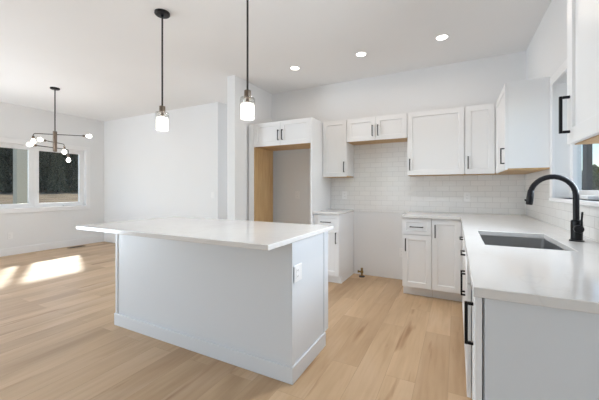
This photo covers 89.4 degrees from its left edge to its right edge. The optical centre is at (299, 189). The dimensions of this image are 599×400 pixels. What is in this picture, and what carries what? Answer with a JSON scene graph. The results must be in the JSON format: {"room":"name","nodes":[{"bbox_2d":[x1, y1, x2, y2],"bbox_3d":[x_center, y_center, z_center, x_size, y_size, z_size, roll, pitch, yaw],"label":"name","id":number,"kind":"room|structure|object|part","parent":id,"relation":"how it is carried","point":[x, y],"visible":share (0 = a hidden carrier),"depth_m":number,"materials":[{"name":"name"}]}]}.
{"room":"kitchen","nodes":[
{"label":"kitchen","id":0,"kind":"room"},
{"bbox_2d":[0,102,103,248],"bbox_3d":[-6.590,-0.179,3.150,0.160,2.765,8.737,0,0,27],"label":"wall","id":1,"kind":"structure","parent":0,"point":[16,121],"depth_m":6.13,"materials":[{"name":"paint"}]},
{"bbox_2d":[0,143,33,208],"bbox_3d":[-5.401,-0.244,5.523,0.060,1.195,0.882,0,0,27],"label":"window","id":2,"kind":"structure","parent":1,"relation":"in","point":[30,204],"depth_m":5.84,"materials":[{"name":"white plastic"}]},
{"bbox_2d":[0,137,89,213],"bbox_3d":[-5.291,-0.244,5.466,0.018,1.371,2.821,0,0,27],"label":"trim","id":3,"kind":"structure","parent":1,"relation":"attached to","point":[2,139],"depth_m":6.16,"materials":[{"name":"paint"}]},
{"bbox_2d":[0,236,103,256],"bbox_3d":[-6.512,1.135,3.110,0.015,0.135,8.737,0,0,27],"label":"baseboard","id":4,"kind":"structure","parent":1,"relation":"attached to","point":[53,245],"depth_m":6.03,"materials":[{"name":"paint"}]},
{"bbox_2d":[34,146,82,206],"bbox_3d":[-4.982,-0.244,6.299,0.090,1.195,0.882,0,0,27],"label":"window","id":5,"kind":"structure","parent":1,"relation":"in","point":[37,149],"depth_m":6.20,"materials":[{"name":"white plastic"}]},
{"bbox_2d":[104,102,226,236],"bbox_3d":[-2.511,-0.179,7.288,3.599,2.765,2.363,0,0,27],"label":"wall","id":6,"kind":"structure","parent":0,"point":[149,172],"depth_m":6.00,"materials":[{"name":"paint"}]},
{"bbox_2d":[104,236,114,242],"bbox_3d":[-2.980,1.135,6.192,3.424,0.135,0.015,0,0,27],"label":"baseboard","id":7,"kind":"structure","parent":6,"relation":"attached to","point":[111,239],"depth_m":6.87,"materials":[{"name":"paint"}]},
{"bbox_2d":[0,242,472,399],"bbox_3d":[-2.472,1.263,2.316,8.240,0.120,11.360,0,0,27],"label":"floor","id":8,"kind":"structure","parent":0,"point":[60,339],"depth_m":2.26,"materials":[{"name":"brown wood"}]},
{"bbox_2d":[114,231,327,384],"bbox_3d":[-0.695,0.761,2.563,1.808,0.884,0.651,0,0,27],"label":"kitchen island","id":9,"kind":"object","parent":8,"relation":"on","point":[244,308],"visible":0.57,"depth_m":2.16,"materials":[{"name":"white paint"}]},
{"bbox_3d":[-1.622,0.709,2.688,0.030,0.778,0.006,0,0,27],"label":"corner trim","id":10,"kind":"part","parent":9,"relation":"part of","materials":[{"name":"white paint"}]},
{"bbox_2d":[76,216,333,250],"bbox_3d":[-0.751,0.304,2.404,1.815,0.030,0.944,0,0,27],"label":"island countertop","id":11,"kind":"structure","parent":9,"relation":"on","point":[259,235],"depth_m":2.12,"materials":[{"name":"white stone"}]},
{"bbox_3d":[-0.722,1.151,2.511,1.808,0.105,0.534,0,0,27],"label":"baseboard","id":12,"kind":"part","parent":9,"relation":"part of","materials":[{"name":"white paint"}]},
{"bbox_3d":[-0.060,0.709,1.880,0.024,0.778,0.006,0,0,27],"label":"corner trim","id":13,"kind":"part","parent":9,"relation":"part of","materials":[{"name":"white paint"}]},
{"bbox_3d":[-0.041,0.709,1.883,0.006,0.778,0.030,0,0,27],"label":"corner trim","id":14,"kind":"part","parent":9,"relation":"part of","materials":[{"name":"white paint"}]},
{"bbox_2d":[293,263,301,282],"bbox_3d":[-0.013,0.535,1.935,0.008,0.106,0.124,0,0,27],"label":"wall outlet","id":15,"kind":"object","parent":9,"relation":"attached to","point":[297,268],"visible":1,"depth_m":1.93,"materials":[{"name":"white plastic"}]},
{"bbox_3d":[0.206,0.709,2.360,0.006,0.778,0.080,0,0,27],"label":"corner trim","id":16,"kind":"part","parent":9,"relation":"part of","materials":[{"name":"white paint"}]},
{"bbox_2d":[249,117,330,224],"bbox_3d":[-0.147,0.136,4.416,1.016,2.135,0.693,0,0,27],"label":"refrigerator surround","id":17,"kind":"object","parent":8,"relation":"on","point":[303,133],"visible":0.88,"depth_m":4.26,"materials":[{"name":"white paint"}]},
{"bbox_3d":[-0.579,0.136,4.556,0.085,2.135,0.480,0,0,27],"label":"panel","id":18,"kind":"part","parent":17,"relation":"part of","materials":[{"name":"white paint"}]},
{"bbox_3d":[-0.532,0.302,4.532,0.020,1.802,0.475,0,0,27],"label":"lining panel","id":19,"kind":"part","parent":17,"relation":"part of","materials":[{"name":"brown wood"}]},
{"bbox_3d":[-0.450,-0.765,4.230,0.438,0.327,0.019,0,0,27],"label":"door","id":20,"kind":"part","parent":17,"relation":"part of","materials":[{"name":"white paint"}]},
{"bbox_3d":[-0.054,-0.765,4.025,0.450,0.327,0.019,0,0,27],"label":"door","id":21,"kind":"part","parent":17,"relation":"part of","materials":[{"name":"white paint"}]},
{"bbox_3d":[0.303,0.136,4.201,0.020,2.135,0.661,0,0,27],"label":"panel","id":22,"kind":"part","parent":17,"relation":"part of","materials":[{"name":"white paint"}]},
{"bbox_2d":[314,212,353,283],"bbox_3d":[0.473,0.761,4.124,0.348,0.883,0.643,0,0,27],"label":"base cabinet","id":23,"kind":"object","parent":8,"relation":"on","point":[341,238],"visible":0.8,"depth_m":3.89,"materials":[{"name":"white paint"}]},
{"bbox_3d":[0.343,0.410,3.876,0.342,0.170,0.019,0,0,27],"label":"drawer","id":24,"kind":"part","parent":23,"relation":"part of","materials":[{"name":"white paint"}]},
{"bbox_2d":[313,209,353,214],"bbox_3d":[0.476,0.304,4.126,0.355,0.030,0.637,0,0,27],"label":"countertop","id":25,"kind":"structure","parent":23,"relation":"on","point":[328,211],"depth_m":3.94,"materials":[{"name":"white stone"}]},
{"bbox_3d":[0.343,0.798,3.876,0.342,0.594,0.019,0,0,27],"label":"door","id":26,"kind":"part","parent":23,"relation":"part of","materials":[{"name":"white paint"}]},
{"bbox_3d":[0.654,1.151,4.096,0.002,0.105,0.526,0,0,27],"label":"panel","id":27,"kind":"part","parent":23,"relation":"part of","materials":[{"name":"white paint"}]},
{"bbox_2d":[358,268,364,276],"bbox_3d":[0.856,1.143,4.177,0.080,0.120,0.091,0,0,-26],"label":"gas valve","id":28,"kind":"object","parent":8,"relation":"on","point":[361,270],"visible":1,"depth_m":4.16,"materials":[{"name":"gold metal"}]},
{"bbox_2d":[402,218,431,296],"bbox_3d":[1.435,0.761,3.626,0.308,0.883,0.643,0,0,27],"label":"base cabinet","id":29,"kind":"object","parent":8,"relation":"on","point":[416,232],"visible":0.94,"depth_m":3.38,"materials":[{"name":"white paint"}]},
{"bbox_3d":[1.307,0.414,3.377,0.303,0.178,0.019,0,0,27],"label":"drawer","id":30,"kind":"part","parent":29,"relation":"part of","materials":[{"name":"white paint"}]},
{"bbox_2d":[432,219,461,301],"bbox_3d":[1.709,0.761,3.484,0.307,0.883,0.643,0,0,27],"label":"base cabinet","id":31,"kind":"object","parent":8,"relation":"on","point":[446,242],"visible":0.83,"depth_m":3.24,"materials":[{"name":"white paint"}]},
{"bbox_2d":[459,229,463,329],"bbox_3d":[1.725,0.761,2.555,0.667,0.883,1.093,0,0,27],"label":"base cabinet","id":32,"kind":"object","parent":8,"relation":"on","point":[460,237],"visible":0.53,"depth_m":2.76,"materials":[{"name":"white paint"}]},
{"bbox_3d":[1.367,0.798,2.512,0.019,0.594,0.682,0,0,27],"label":"door","id":33,"kind":"part","parent":32,"relation":"part of","materials":[{"name":"white paint"}]},
{"bbox_2d":[401,211,598,313],"bbox_3d":[1.266,0.304,2.293,1.244,0.030,3.168,0,0,27],"label":"countertop","id":34,"kind":"structure","parent":32,"relation":"on","point":[568,278],"depth_m":1.18,"materials":[{"name":"white stone"}]},
{"bbox_2d":[480,235,563,249],"bbox_3d":[1.274,0.430,1.768,0.411,0.219,0.654,0,0,27],"label":"sink","id":35,"kind":"object","parent":34,"relation":"in","point":[539,243],"visible":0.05,"depth_m":2.02,"materials":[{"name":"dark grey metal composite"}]},
{"bbox_2d":[524,174,584,241],"bbox_3d":[1.451,0.102,1.725,0.271,0.375,0.101,0,0,27],"label":"kitchen faucet","id":36,"kind":"object","parent":34,"relation":"on","point":[577,229],"visible":1,"depth_m":1.69,"materials":[{"name":"black metal"}]},
{"bbox_3d":[1.457,0.046,1.741,0.234,0.263,0.029,0,0,27],"label":"spout","id":37,"kind":"part","parent":36,"relation":"part of","materials":[{"name":"black metal"}]},
{"bbox_3d":[1.527,0.180,1.658,0.043,0.116,0.048,0,0,33],"label":"lever","id":38,"kind":"part","parent":36,"relation":"part of","materials":[{"name":"black metal"}]},
{"bbox_2d":[460,242,472,398],"bbox_3d":[1.314,0.761,1.761,0.667,0.883,0.691,0,0,27],"label":"base cabinet","id":39,"kind":"object","parent":8,"relation":"on","point":[468,295],"visible":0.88,"depth_m":1.60,"materials":[{"name":"white paint"}]},
{"bbox_3d":[1.045,0.588,1.939,0.026,0.140,0.010,0,0,27],"label":"handle","id":40,"kind":"part","parent":39,"relation":"part of","materials":[{"name":"black metal"}]},
{"bbox_3d":[1.013,0.588,1.877,0.026,0.140,0.010,0,0,27],"label":"handle","id":41,"kind":"part","parent":39,"relation":"part of","materials":[{"name":"black metal"}]},
{"bbox_3d":[1.128,0.798,2.051,0.019,0.594,0.342,0,0,27],"label":"door","id":42,"kind":"part","parent":39,"relation":"part of","materials":[{"name":"white paint"}]},
{"bbox_3d":[0.970,0.798,1.744,0.019,0.594,0.342,0,0,27],"label":"door","id":43,"kind":"part","parent":39,"relation":"part of","materials":[{"name":"white paint"}]},
{"bbox_2d":[464,296,598,399],"bbox_3d":[0.840,0.761,0.837,0.675,0.883,0.158,0,0,27],"label":"base cabinet","id":44,"kind":"object","parent":8,"relation":"on","point":[521,351],"visible":0.79,"depth_m":0.85,"materials":[{"name":"white paint"}]},
{"bbox_3d":[0.559,0.441,1.000,0.026,0.140,0.010,0,0,27],"label":"handle","id":45,"kind":"part","parent":44,"relation":"part of","materials":[{"name":"black metal"}]},
{"bbox_3d":[0.573,0.710,0.977,0.019,0.770,0.151,0,0,27],"label":"door","id":46,"kind":"part","parent":44,"relation":"part of","materials":[{"name":"white paint"}]},
{"bbox_2d":[227,75,271,220],"bbox_3d":[-0.729,-0.179,4.591,0.135,2.765,0.935,0,0,27],"label":"wall partition","id":47,"kind":"structure","parent":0,"point":[237,128],"depth_m":4.23,"materials":[{"name":"paint"}]},
{"bbox_2d":[0,0,551,121],"bbox_3d":[-2.472,-1.622,2.316,8.240,0.120,11.360,0,0,27],"label":"ceiling","id":48,"kind":"structure","parent":0,"point":[103,57],"depth_m":3.27,"materials":[{"name":"paint"}]},
{"bbox_2d":[26,87,91,161],"bbox_3d":[-3.714,-0.998,4.687,0.383,1.128,0.782,0,0,45],"label":"chandelier","id":49,"kind":"object","parent":48,"relation":"hanging from","point":[55,89],"visible":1,"depth_m":4.66,"materials":[{"name":"black metal"}]},
{"bbox_3d":[-3.771,-1.210,4.671,0.017,0.665,0.017,0,0,27],"label":"rod","id":50,"kind":"part","parent":49,"relation":"part of","materials":[{"name":"grey metal"}]},
{"bbox_3d":[-3.734,-0.827,4.695,0.651,0.051,0.012,0,0,-19],"label":"arm","id":51,"kind":"part","parent":49,"relation":"part of","materials":[{"name":"grey metal"}]},
{"bbox_2d":[154,8,169,130],"bbox_3d":[-1.214,-1.040,2.680,0.128,1.043,0.128,0,0,27],"label":"pendant lamp","id":52,"kind":"object","parent":48,"relation":"hanging from","point":[162,123],"visible":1,"depth_m":2.67,"materials":[{"name":"black metal"}]},
{"bbox_2d":[159,106,164,115],"bbox_3d":[-1.214,-0.691,2.680,0.052,0.092,0.052,0,0,27],"label":"socket","id":53,"kind":"object","parent":52,"relation":"attached to","point":[161,108],"depth_m":2.66,"materials":[{"name":"brown metal"}]},
{"bbox_3d":[-1.214,-1.135,2.680,0.015,0.795,0.015,0,0,27],"label":"rod","id":54,"kind":"part","parent":52,"relation":"part of","materials":[{"name":"grey metal"}]},
{"bbox_3d":[-1.214,-0.580,2.680,0.102,0.110,0.102,0,0,27],"label":"lamp shade","id":55,"kind":"part","parent":52,"relation":"part of","materials":[{"name":"white glass"}]},
{"bbox_2d":[241,0,253,119],"bbox_3d":[-0.386,-1.040,2.252,0.128,1.043,0.128,0,0,27],"label":"pendant lamp","id":56,"kind":"object","parent":48,"relation":"hanging from","point":[247,108],"visible":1,"depth_m":2.24,"materials":[{"name":"white glass"}]},
{"bbox_2d":[244,90,250,101],"bbox_3d":[-0.386,-0.691,2.252,0.052,0.092,0.052,0,0,27],"label":"socket","id":57,"kind":"object","parent":56,"relation":"attached to","point":[247,93],"depth_m":2.23,"materials":[{"name":"brown metal"}]},
{"bbox_3d":[-0.386,-0.580,2.252,0.102,0.110,0.102,0,0,27],"label":"lamp shade","id":58,"kind":"part","parent":56,"relation":"part of","materials":[{"name":"white glass"}]},
{"bbox_3d":[-0.386,-1.135,2.252,0.015,0.795,0.015,0,0,27],"label":"rod","id":59,"kind":"part","parent":56,"relation":"part of","materials":[{"name":"grey metal"}]},
{"bbox_2d":[290,66,299,69],"bbox_3d":[-0.059,-1.558,3.898,0.132,0.007,0.132,0,0,27],"label":"recessed light","id":60,"kind":"object","parent":48,"relation":"in","point":[291,67],"visible":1,"depth_m":3.89,"materials":[{"name":"paint"}]},
{"bbox_2d":[355,52,366,56],"bbox_3d":[0.711,-1.558,3.500,0.132,0.007,0.132,0,0,27],"label":"recessed light","id":61,"kind":"object","parent":48,"relation":"in","point":[358,54],"visible":1,"depth_m":3.50,"materials":[{"name":"paint"}]},
{"bbox_2d":[435,34,448,40],"bbox_3d":[1.463,-1.558,3.110,0.132,0.007,0.132,0,0,27],"label":"recessed light","id":62,"kind":"object","parent":48,"relation":"in","point":[441,37],"visible":1,"depth_m":3.11,"materials":[{"name":"paint"}]},
{"bbox_2d":[272,51,525,279],"bbox_3d":[1.088,-0.179,4.240,3.685,2.765,0.128,0,0,27],"label":"wall","id":63,"kind":"structure","parent":0,"point":[380,190],"depth_m":4.11,"materials":[{"name":"paint"}]},
{"bbox_2d":[323,120,353,177],"bbox_3d":[0.541,-0.550,4.255,0.345,0.763,0.348,0,0,27],"label":"upper cabinet","id":64,"kind":"object","parent":63,"relation":"attached to","point":[338,155],"visible":0.98,"depth_m":4.14,"materials":[{"name":"white paint"}]},
{"bbox_2d":[342,191,346,198],"bbox_3d":[0.653,0.085,4.389,0.072,0.116,0.008,0,0,27],"label":"wall outlet","id":65,"kind":"object","parent":63,"relation":"attached to","point":[344,193],"visible":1,"depth_m":4.39,"materials":[{"name":"white plastic"}]},
{"bbox_2d":[347,113,406,144],"bbox_3d":[1.036,-0.780,3.998,0.769,0.303,0.348,0,0,27],"label":"upper cabinet","id":66,"kind":"object","parent":63,"relation":"attached to","point":[387,128],"visible":0.98,"depth_m":3.88,"materials":[{"name":"white paint"}]},
{"bbox_3d":[0.805,-0.780,3.969,0.379,0.299,0.019,0,0,27],"label":"door","id":67,"kind":"part","parent":66,"relation":"part of","materials":[{"name":"white paint"}]},
{"bbox_3d":[1.145,-0.780,3.793,0.380,0.299,0.019,0,0,27],"label":"door","id":68,"kind":"part","parent":66,"relation":"part of","materials":[{"name":"white paint"}]},
{"bbox_2d":[331,142,524,214],"bbox_3d":[1.514,-0.190,3.953,2.345,1.015,0.008,0,0,27],"label":"backsplash","id":69,"kind":"structure","parent":63,"relation":"attached to","point":[380,182],"depth_m":3.99,"materials":[{"name":"white tile"}]},
{"bbox_2d":[407,107,464,175],"bbox_3d":[1.652,-0.550,3.680,0.616,0.763,0.348,0,0,27],"label":"upper cabinet","id":70,"kind":"object","parent":63,"relation":"attached to","point":[435,138],"visible":0.99,"depth_m":3.55,"materials":[{"name":"white paint"}]},
{"bbox_2d":[464,192,470,201],"bbox_3d":[2.034,0.091,3.674,0.072,0.116,0.008,0,0,27],"label":"wall outlet","id":71,"kind":"object","parent":63,"relation":"attached to","point":[467,195],"visible":1,"depth_m":3.67,"materials":[{"name":"white plastic"}]},
{"bbox_2d":[464,103,496,174],"bbox_3d":[2.065,-0.550,3.466,0.312,0.763,0.348,0,0,27],"label":"upper cabinet","id":72,"kind":"object","parent":63,"relation":"attached to","point":[480,120],"visible":0.94,"depth_m":3.35,"materials":[{"name":"white paint"}]},
{"bbox_2d":[525,0,598,241],"bbox_3d":[0.600,-0.179,-0.530,0.168,2.765,8.810,0,0,27],"label":"wall","id":73,"kind":"structure","parent":0,"point":[546,52],"depth_m":2.42,"materials":[{"name":"paint"}]},
{"bbox_2d":[495,77,550,174],"bbox_3d":[2.155,-0.550,3.036,0.346,0.763,1.028,0,0,27],"label":"upper cabinet","id":74,"kind":"object","parent":73,"relation":"attached to","point":[523,106],"visible":0.91,"depth_m":2.58,"materials":[{"name":"white paint"}]},
{"bbox_3d":[1.965,-0.550,2.954,0.019,0.759,0.708,0,0,27],"label":"door","id":75,"kind":"part","parent":74,"relation":"part of","materials":[{"name":"white paint"}]},
{"bbox_3d":[1.795,-0.294,2.680,0.032,0.140,0.010,0,0,27],"label":"handle","id":76,"kind":"part","parent":74,"relation":"part of","materials":[{"name":"black metal"}]},
{"bbox_2d":[550,59,566,197],"bbox_3d":[1.695,-0.422,1.769,0.016,0.980,1.640,0,0,27],"label":"trim","id":77,"kind":"structure","parent":73,"relation":"attached to","point":[558,74],"depth_m":2.44,"materials":[{"name":"paint"}]},
{"bbox_2d":[525,169,598,241],"bbox_3d":[1.818,0.035,1.999,0.008,0.565,3.182,0,0,27],"label":"backsplash","id":78,"kind":"structure","parent":73,"relation":"attached to","point":[558,214],"depth_m":2.43,"materials":[{"name":"white tile"}]},
{"bbox_2d":[549,198,598,206],"bbox_3d":[1.736,0.082,1.747,0.122,0.028,1.640,0,0,27],"label":"trim","id":79,"kind":"structure","parent":73,"relation":"attached to","point":[594,203],"depth_m":1.86,"materials":[{"name":"paint"}]},
{"bbox_2d":[559,0,598,144],"bbox_3d":[0.979,-0.550,0.764,0.346,0.763,0.757,0,0,27],"label":"upper cabinet","id":80,"kind":"object","parent":73,"relation":"attached to","point":[582,97],"visible":1,"depth_m":1.05,"materials":[{"name":"white paint"}]},
{"bbox_3d":[0.999,-0.281,1.143,0.032,0.140,0.010,0,0,27],"label":"handle","id":81,"kind":"part","parent":80,"relation":"part of","materials":[{"name":"black metal"}]},
{"bbox_2d":[570,144,598,199],"bbox_3d":[1.784,-0.387,1.723,0.115,0.910,1.500,0,0,27],"label":"window","id":82,"kind":"structure","parent":73,"relation":"in","point":[575,150],"depth_m":2.32,"materials":[{"name":"white plastic"}]},
{"label":"outside","id":83,"kind":"structure","parent":0,"visible":0},
{"bbox_2d":[0,190,77,203],"bbox_3d":[-51.516,0.378,71.703,142.580,2.350,320.000,0,0,27],"label":"field","id":84,"kind":"structure","parent":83,"point":[48,197],"depth_m":45.09,"materials":[{"name":"brown plant"}]},
{"bbox_2d":[0,151,5,192],"bbox_3d":[-69.697,-7.900,68.036,5.810,18.431,6.170,0,0,27],"label":"conifer tree","id":85,"kind":"object","parent":84,"relation":"on","point":[1,176],"visible":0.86,"depth_m":69.28,"materials":[{"name":"green plant"}]},
{"bbox_2d":[6,172,12,191],"bbox_3d":[-68.915,-7.597,75.842,6.505,17.735,6.388,0,0,27],"label":"conifer tree","id":86,"kind":"object","parent":84,"relation":"on","point":[10,189],"visible":0.02,"depth_m":73.75,"materials":[{"name":"green plant"}]},
{"bbox_2d":[13,149,27,203],"bbox_3d":[-6.490,-0.197,7.041,0.200,3.600,0.200,0,0,27],"label":"porch post","id":87,"kind":"object","parent":84,"relation":"on","point":[20,156],"visible":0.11,"depth_m":6.98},
{"bbox_2d":[0,147,77,190],"bbox_3d":[-76.211,-13.470,88.300,17.908,28.205,70.239,0,0,27],"label":"forest","id":88,"kind":"object","parent":84,"relation":"on","point":[6,154],"visible":0.08,"depth_m":85.54,"materials":[{"name":"green plant"}]},
{"bbox_2d":[45,152,71,192],"bbox_3d":[-63.928,-7.330,80.188,5.767,17.286,5.791,0,0,27],"label":"conifer tree","id":89,"kind":"object","parent":84,"relation":"on","point":[57,179],"visible":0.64,"depth_m":79.28,"materials":[{"name":"green plant"}]},
{"bbox_2d":[69,154,77,191],"bbox_3d":[-63.081,-8.738,87.837,6.745,20.001,6.653,0,0,27],"label":"conifer tree","id":90,"kind":"object","parent":84,"relation":"on","point":[74,187],"visible":0.16,"depth_m":86.14,"materials":[{"name":"green plant"}]},
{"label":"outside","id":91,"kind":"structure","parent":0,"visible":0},
{"bbox_3d":[52.323,2.128,34.849,59.100,1.150,170.000,0,0,27],"label":"yard","id":92,"kind":"structure","parent":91,"visible":0},
{"bbox_2d":[582,144,591,189],"bbox_3d":[3.931,-0.297,4.136,0.060,3.800,0.160,0,0,27],"label":"porch post","id":93,"kind":"object","parent":92,"relation":"on","point":[586,148],"visible":0.11,"depth_m":4.08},
{"bbox_2d":[592,164,598,189],"bbox_3d":[21.910,0.068,22.267,2.975,3.871,2.897,0,0,3],"label":"leafy tree","id":94,"kind":"object","parent":92,"relation":"on","point":[595,169],"visible":0.16,"depth_m":21.72,"materials":[{"name":"green plant"}]}
]}

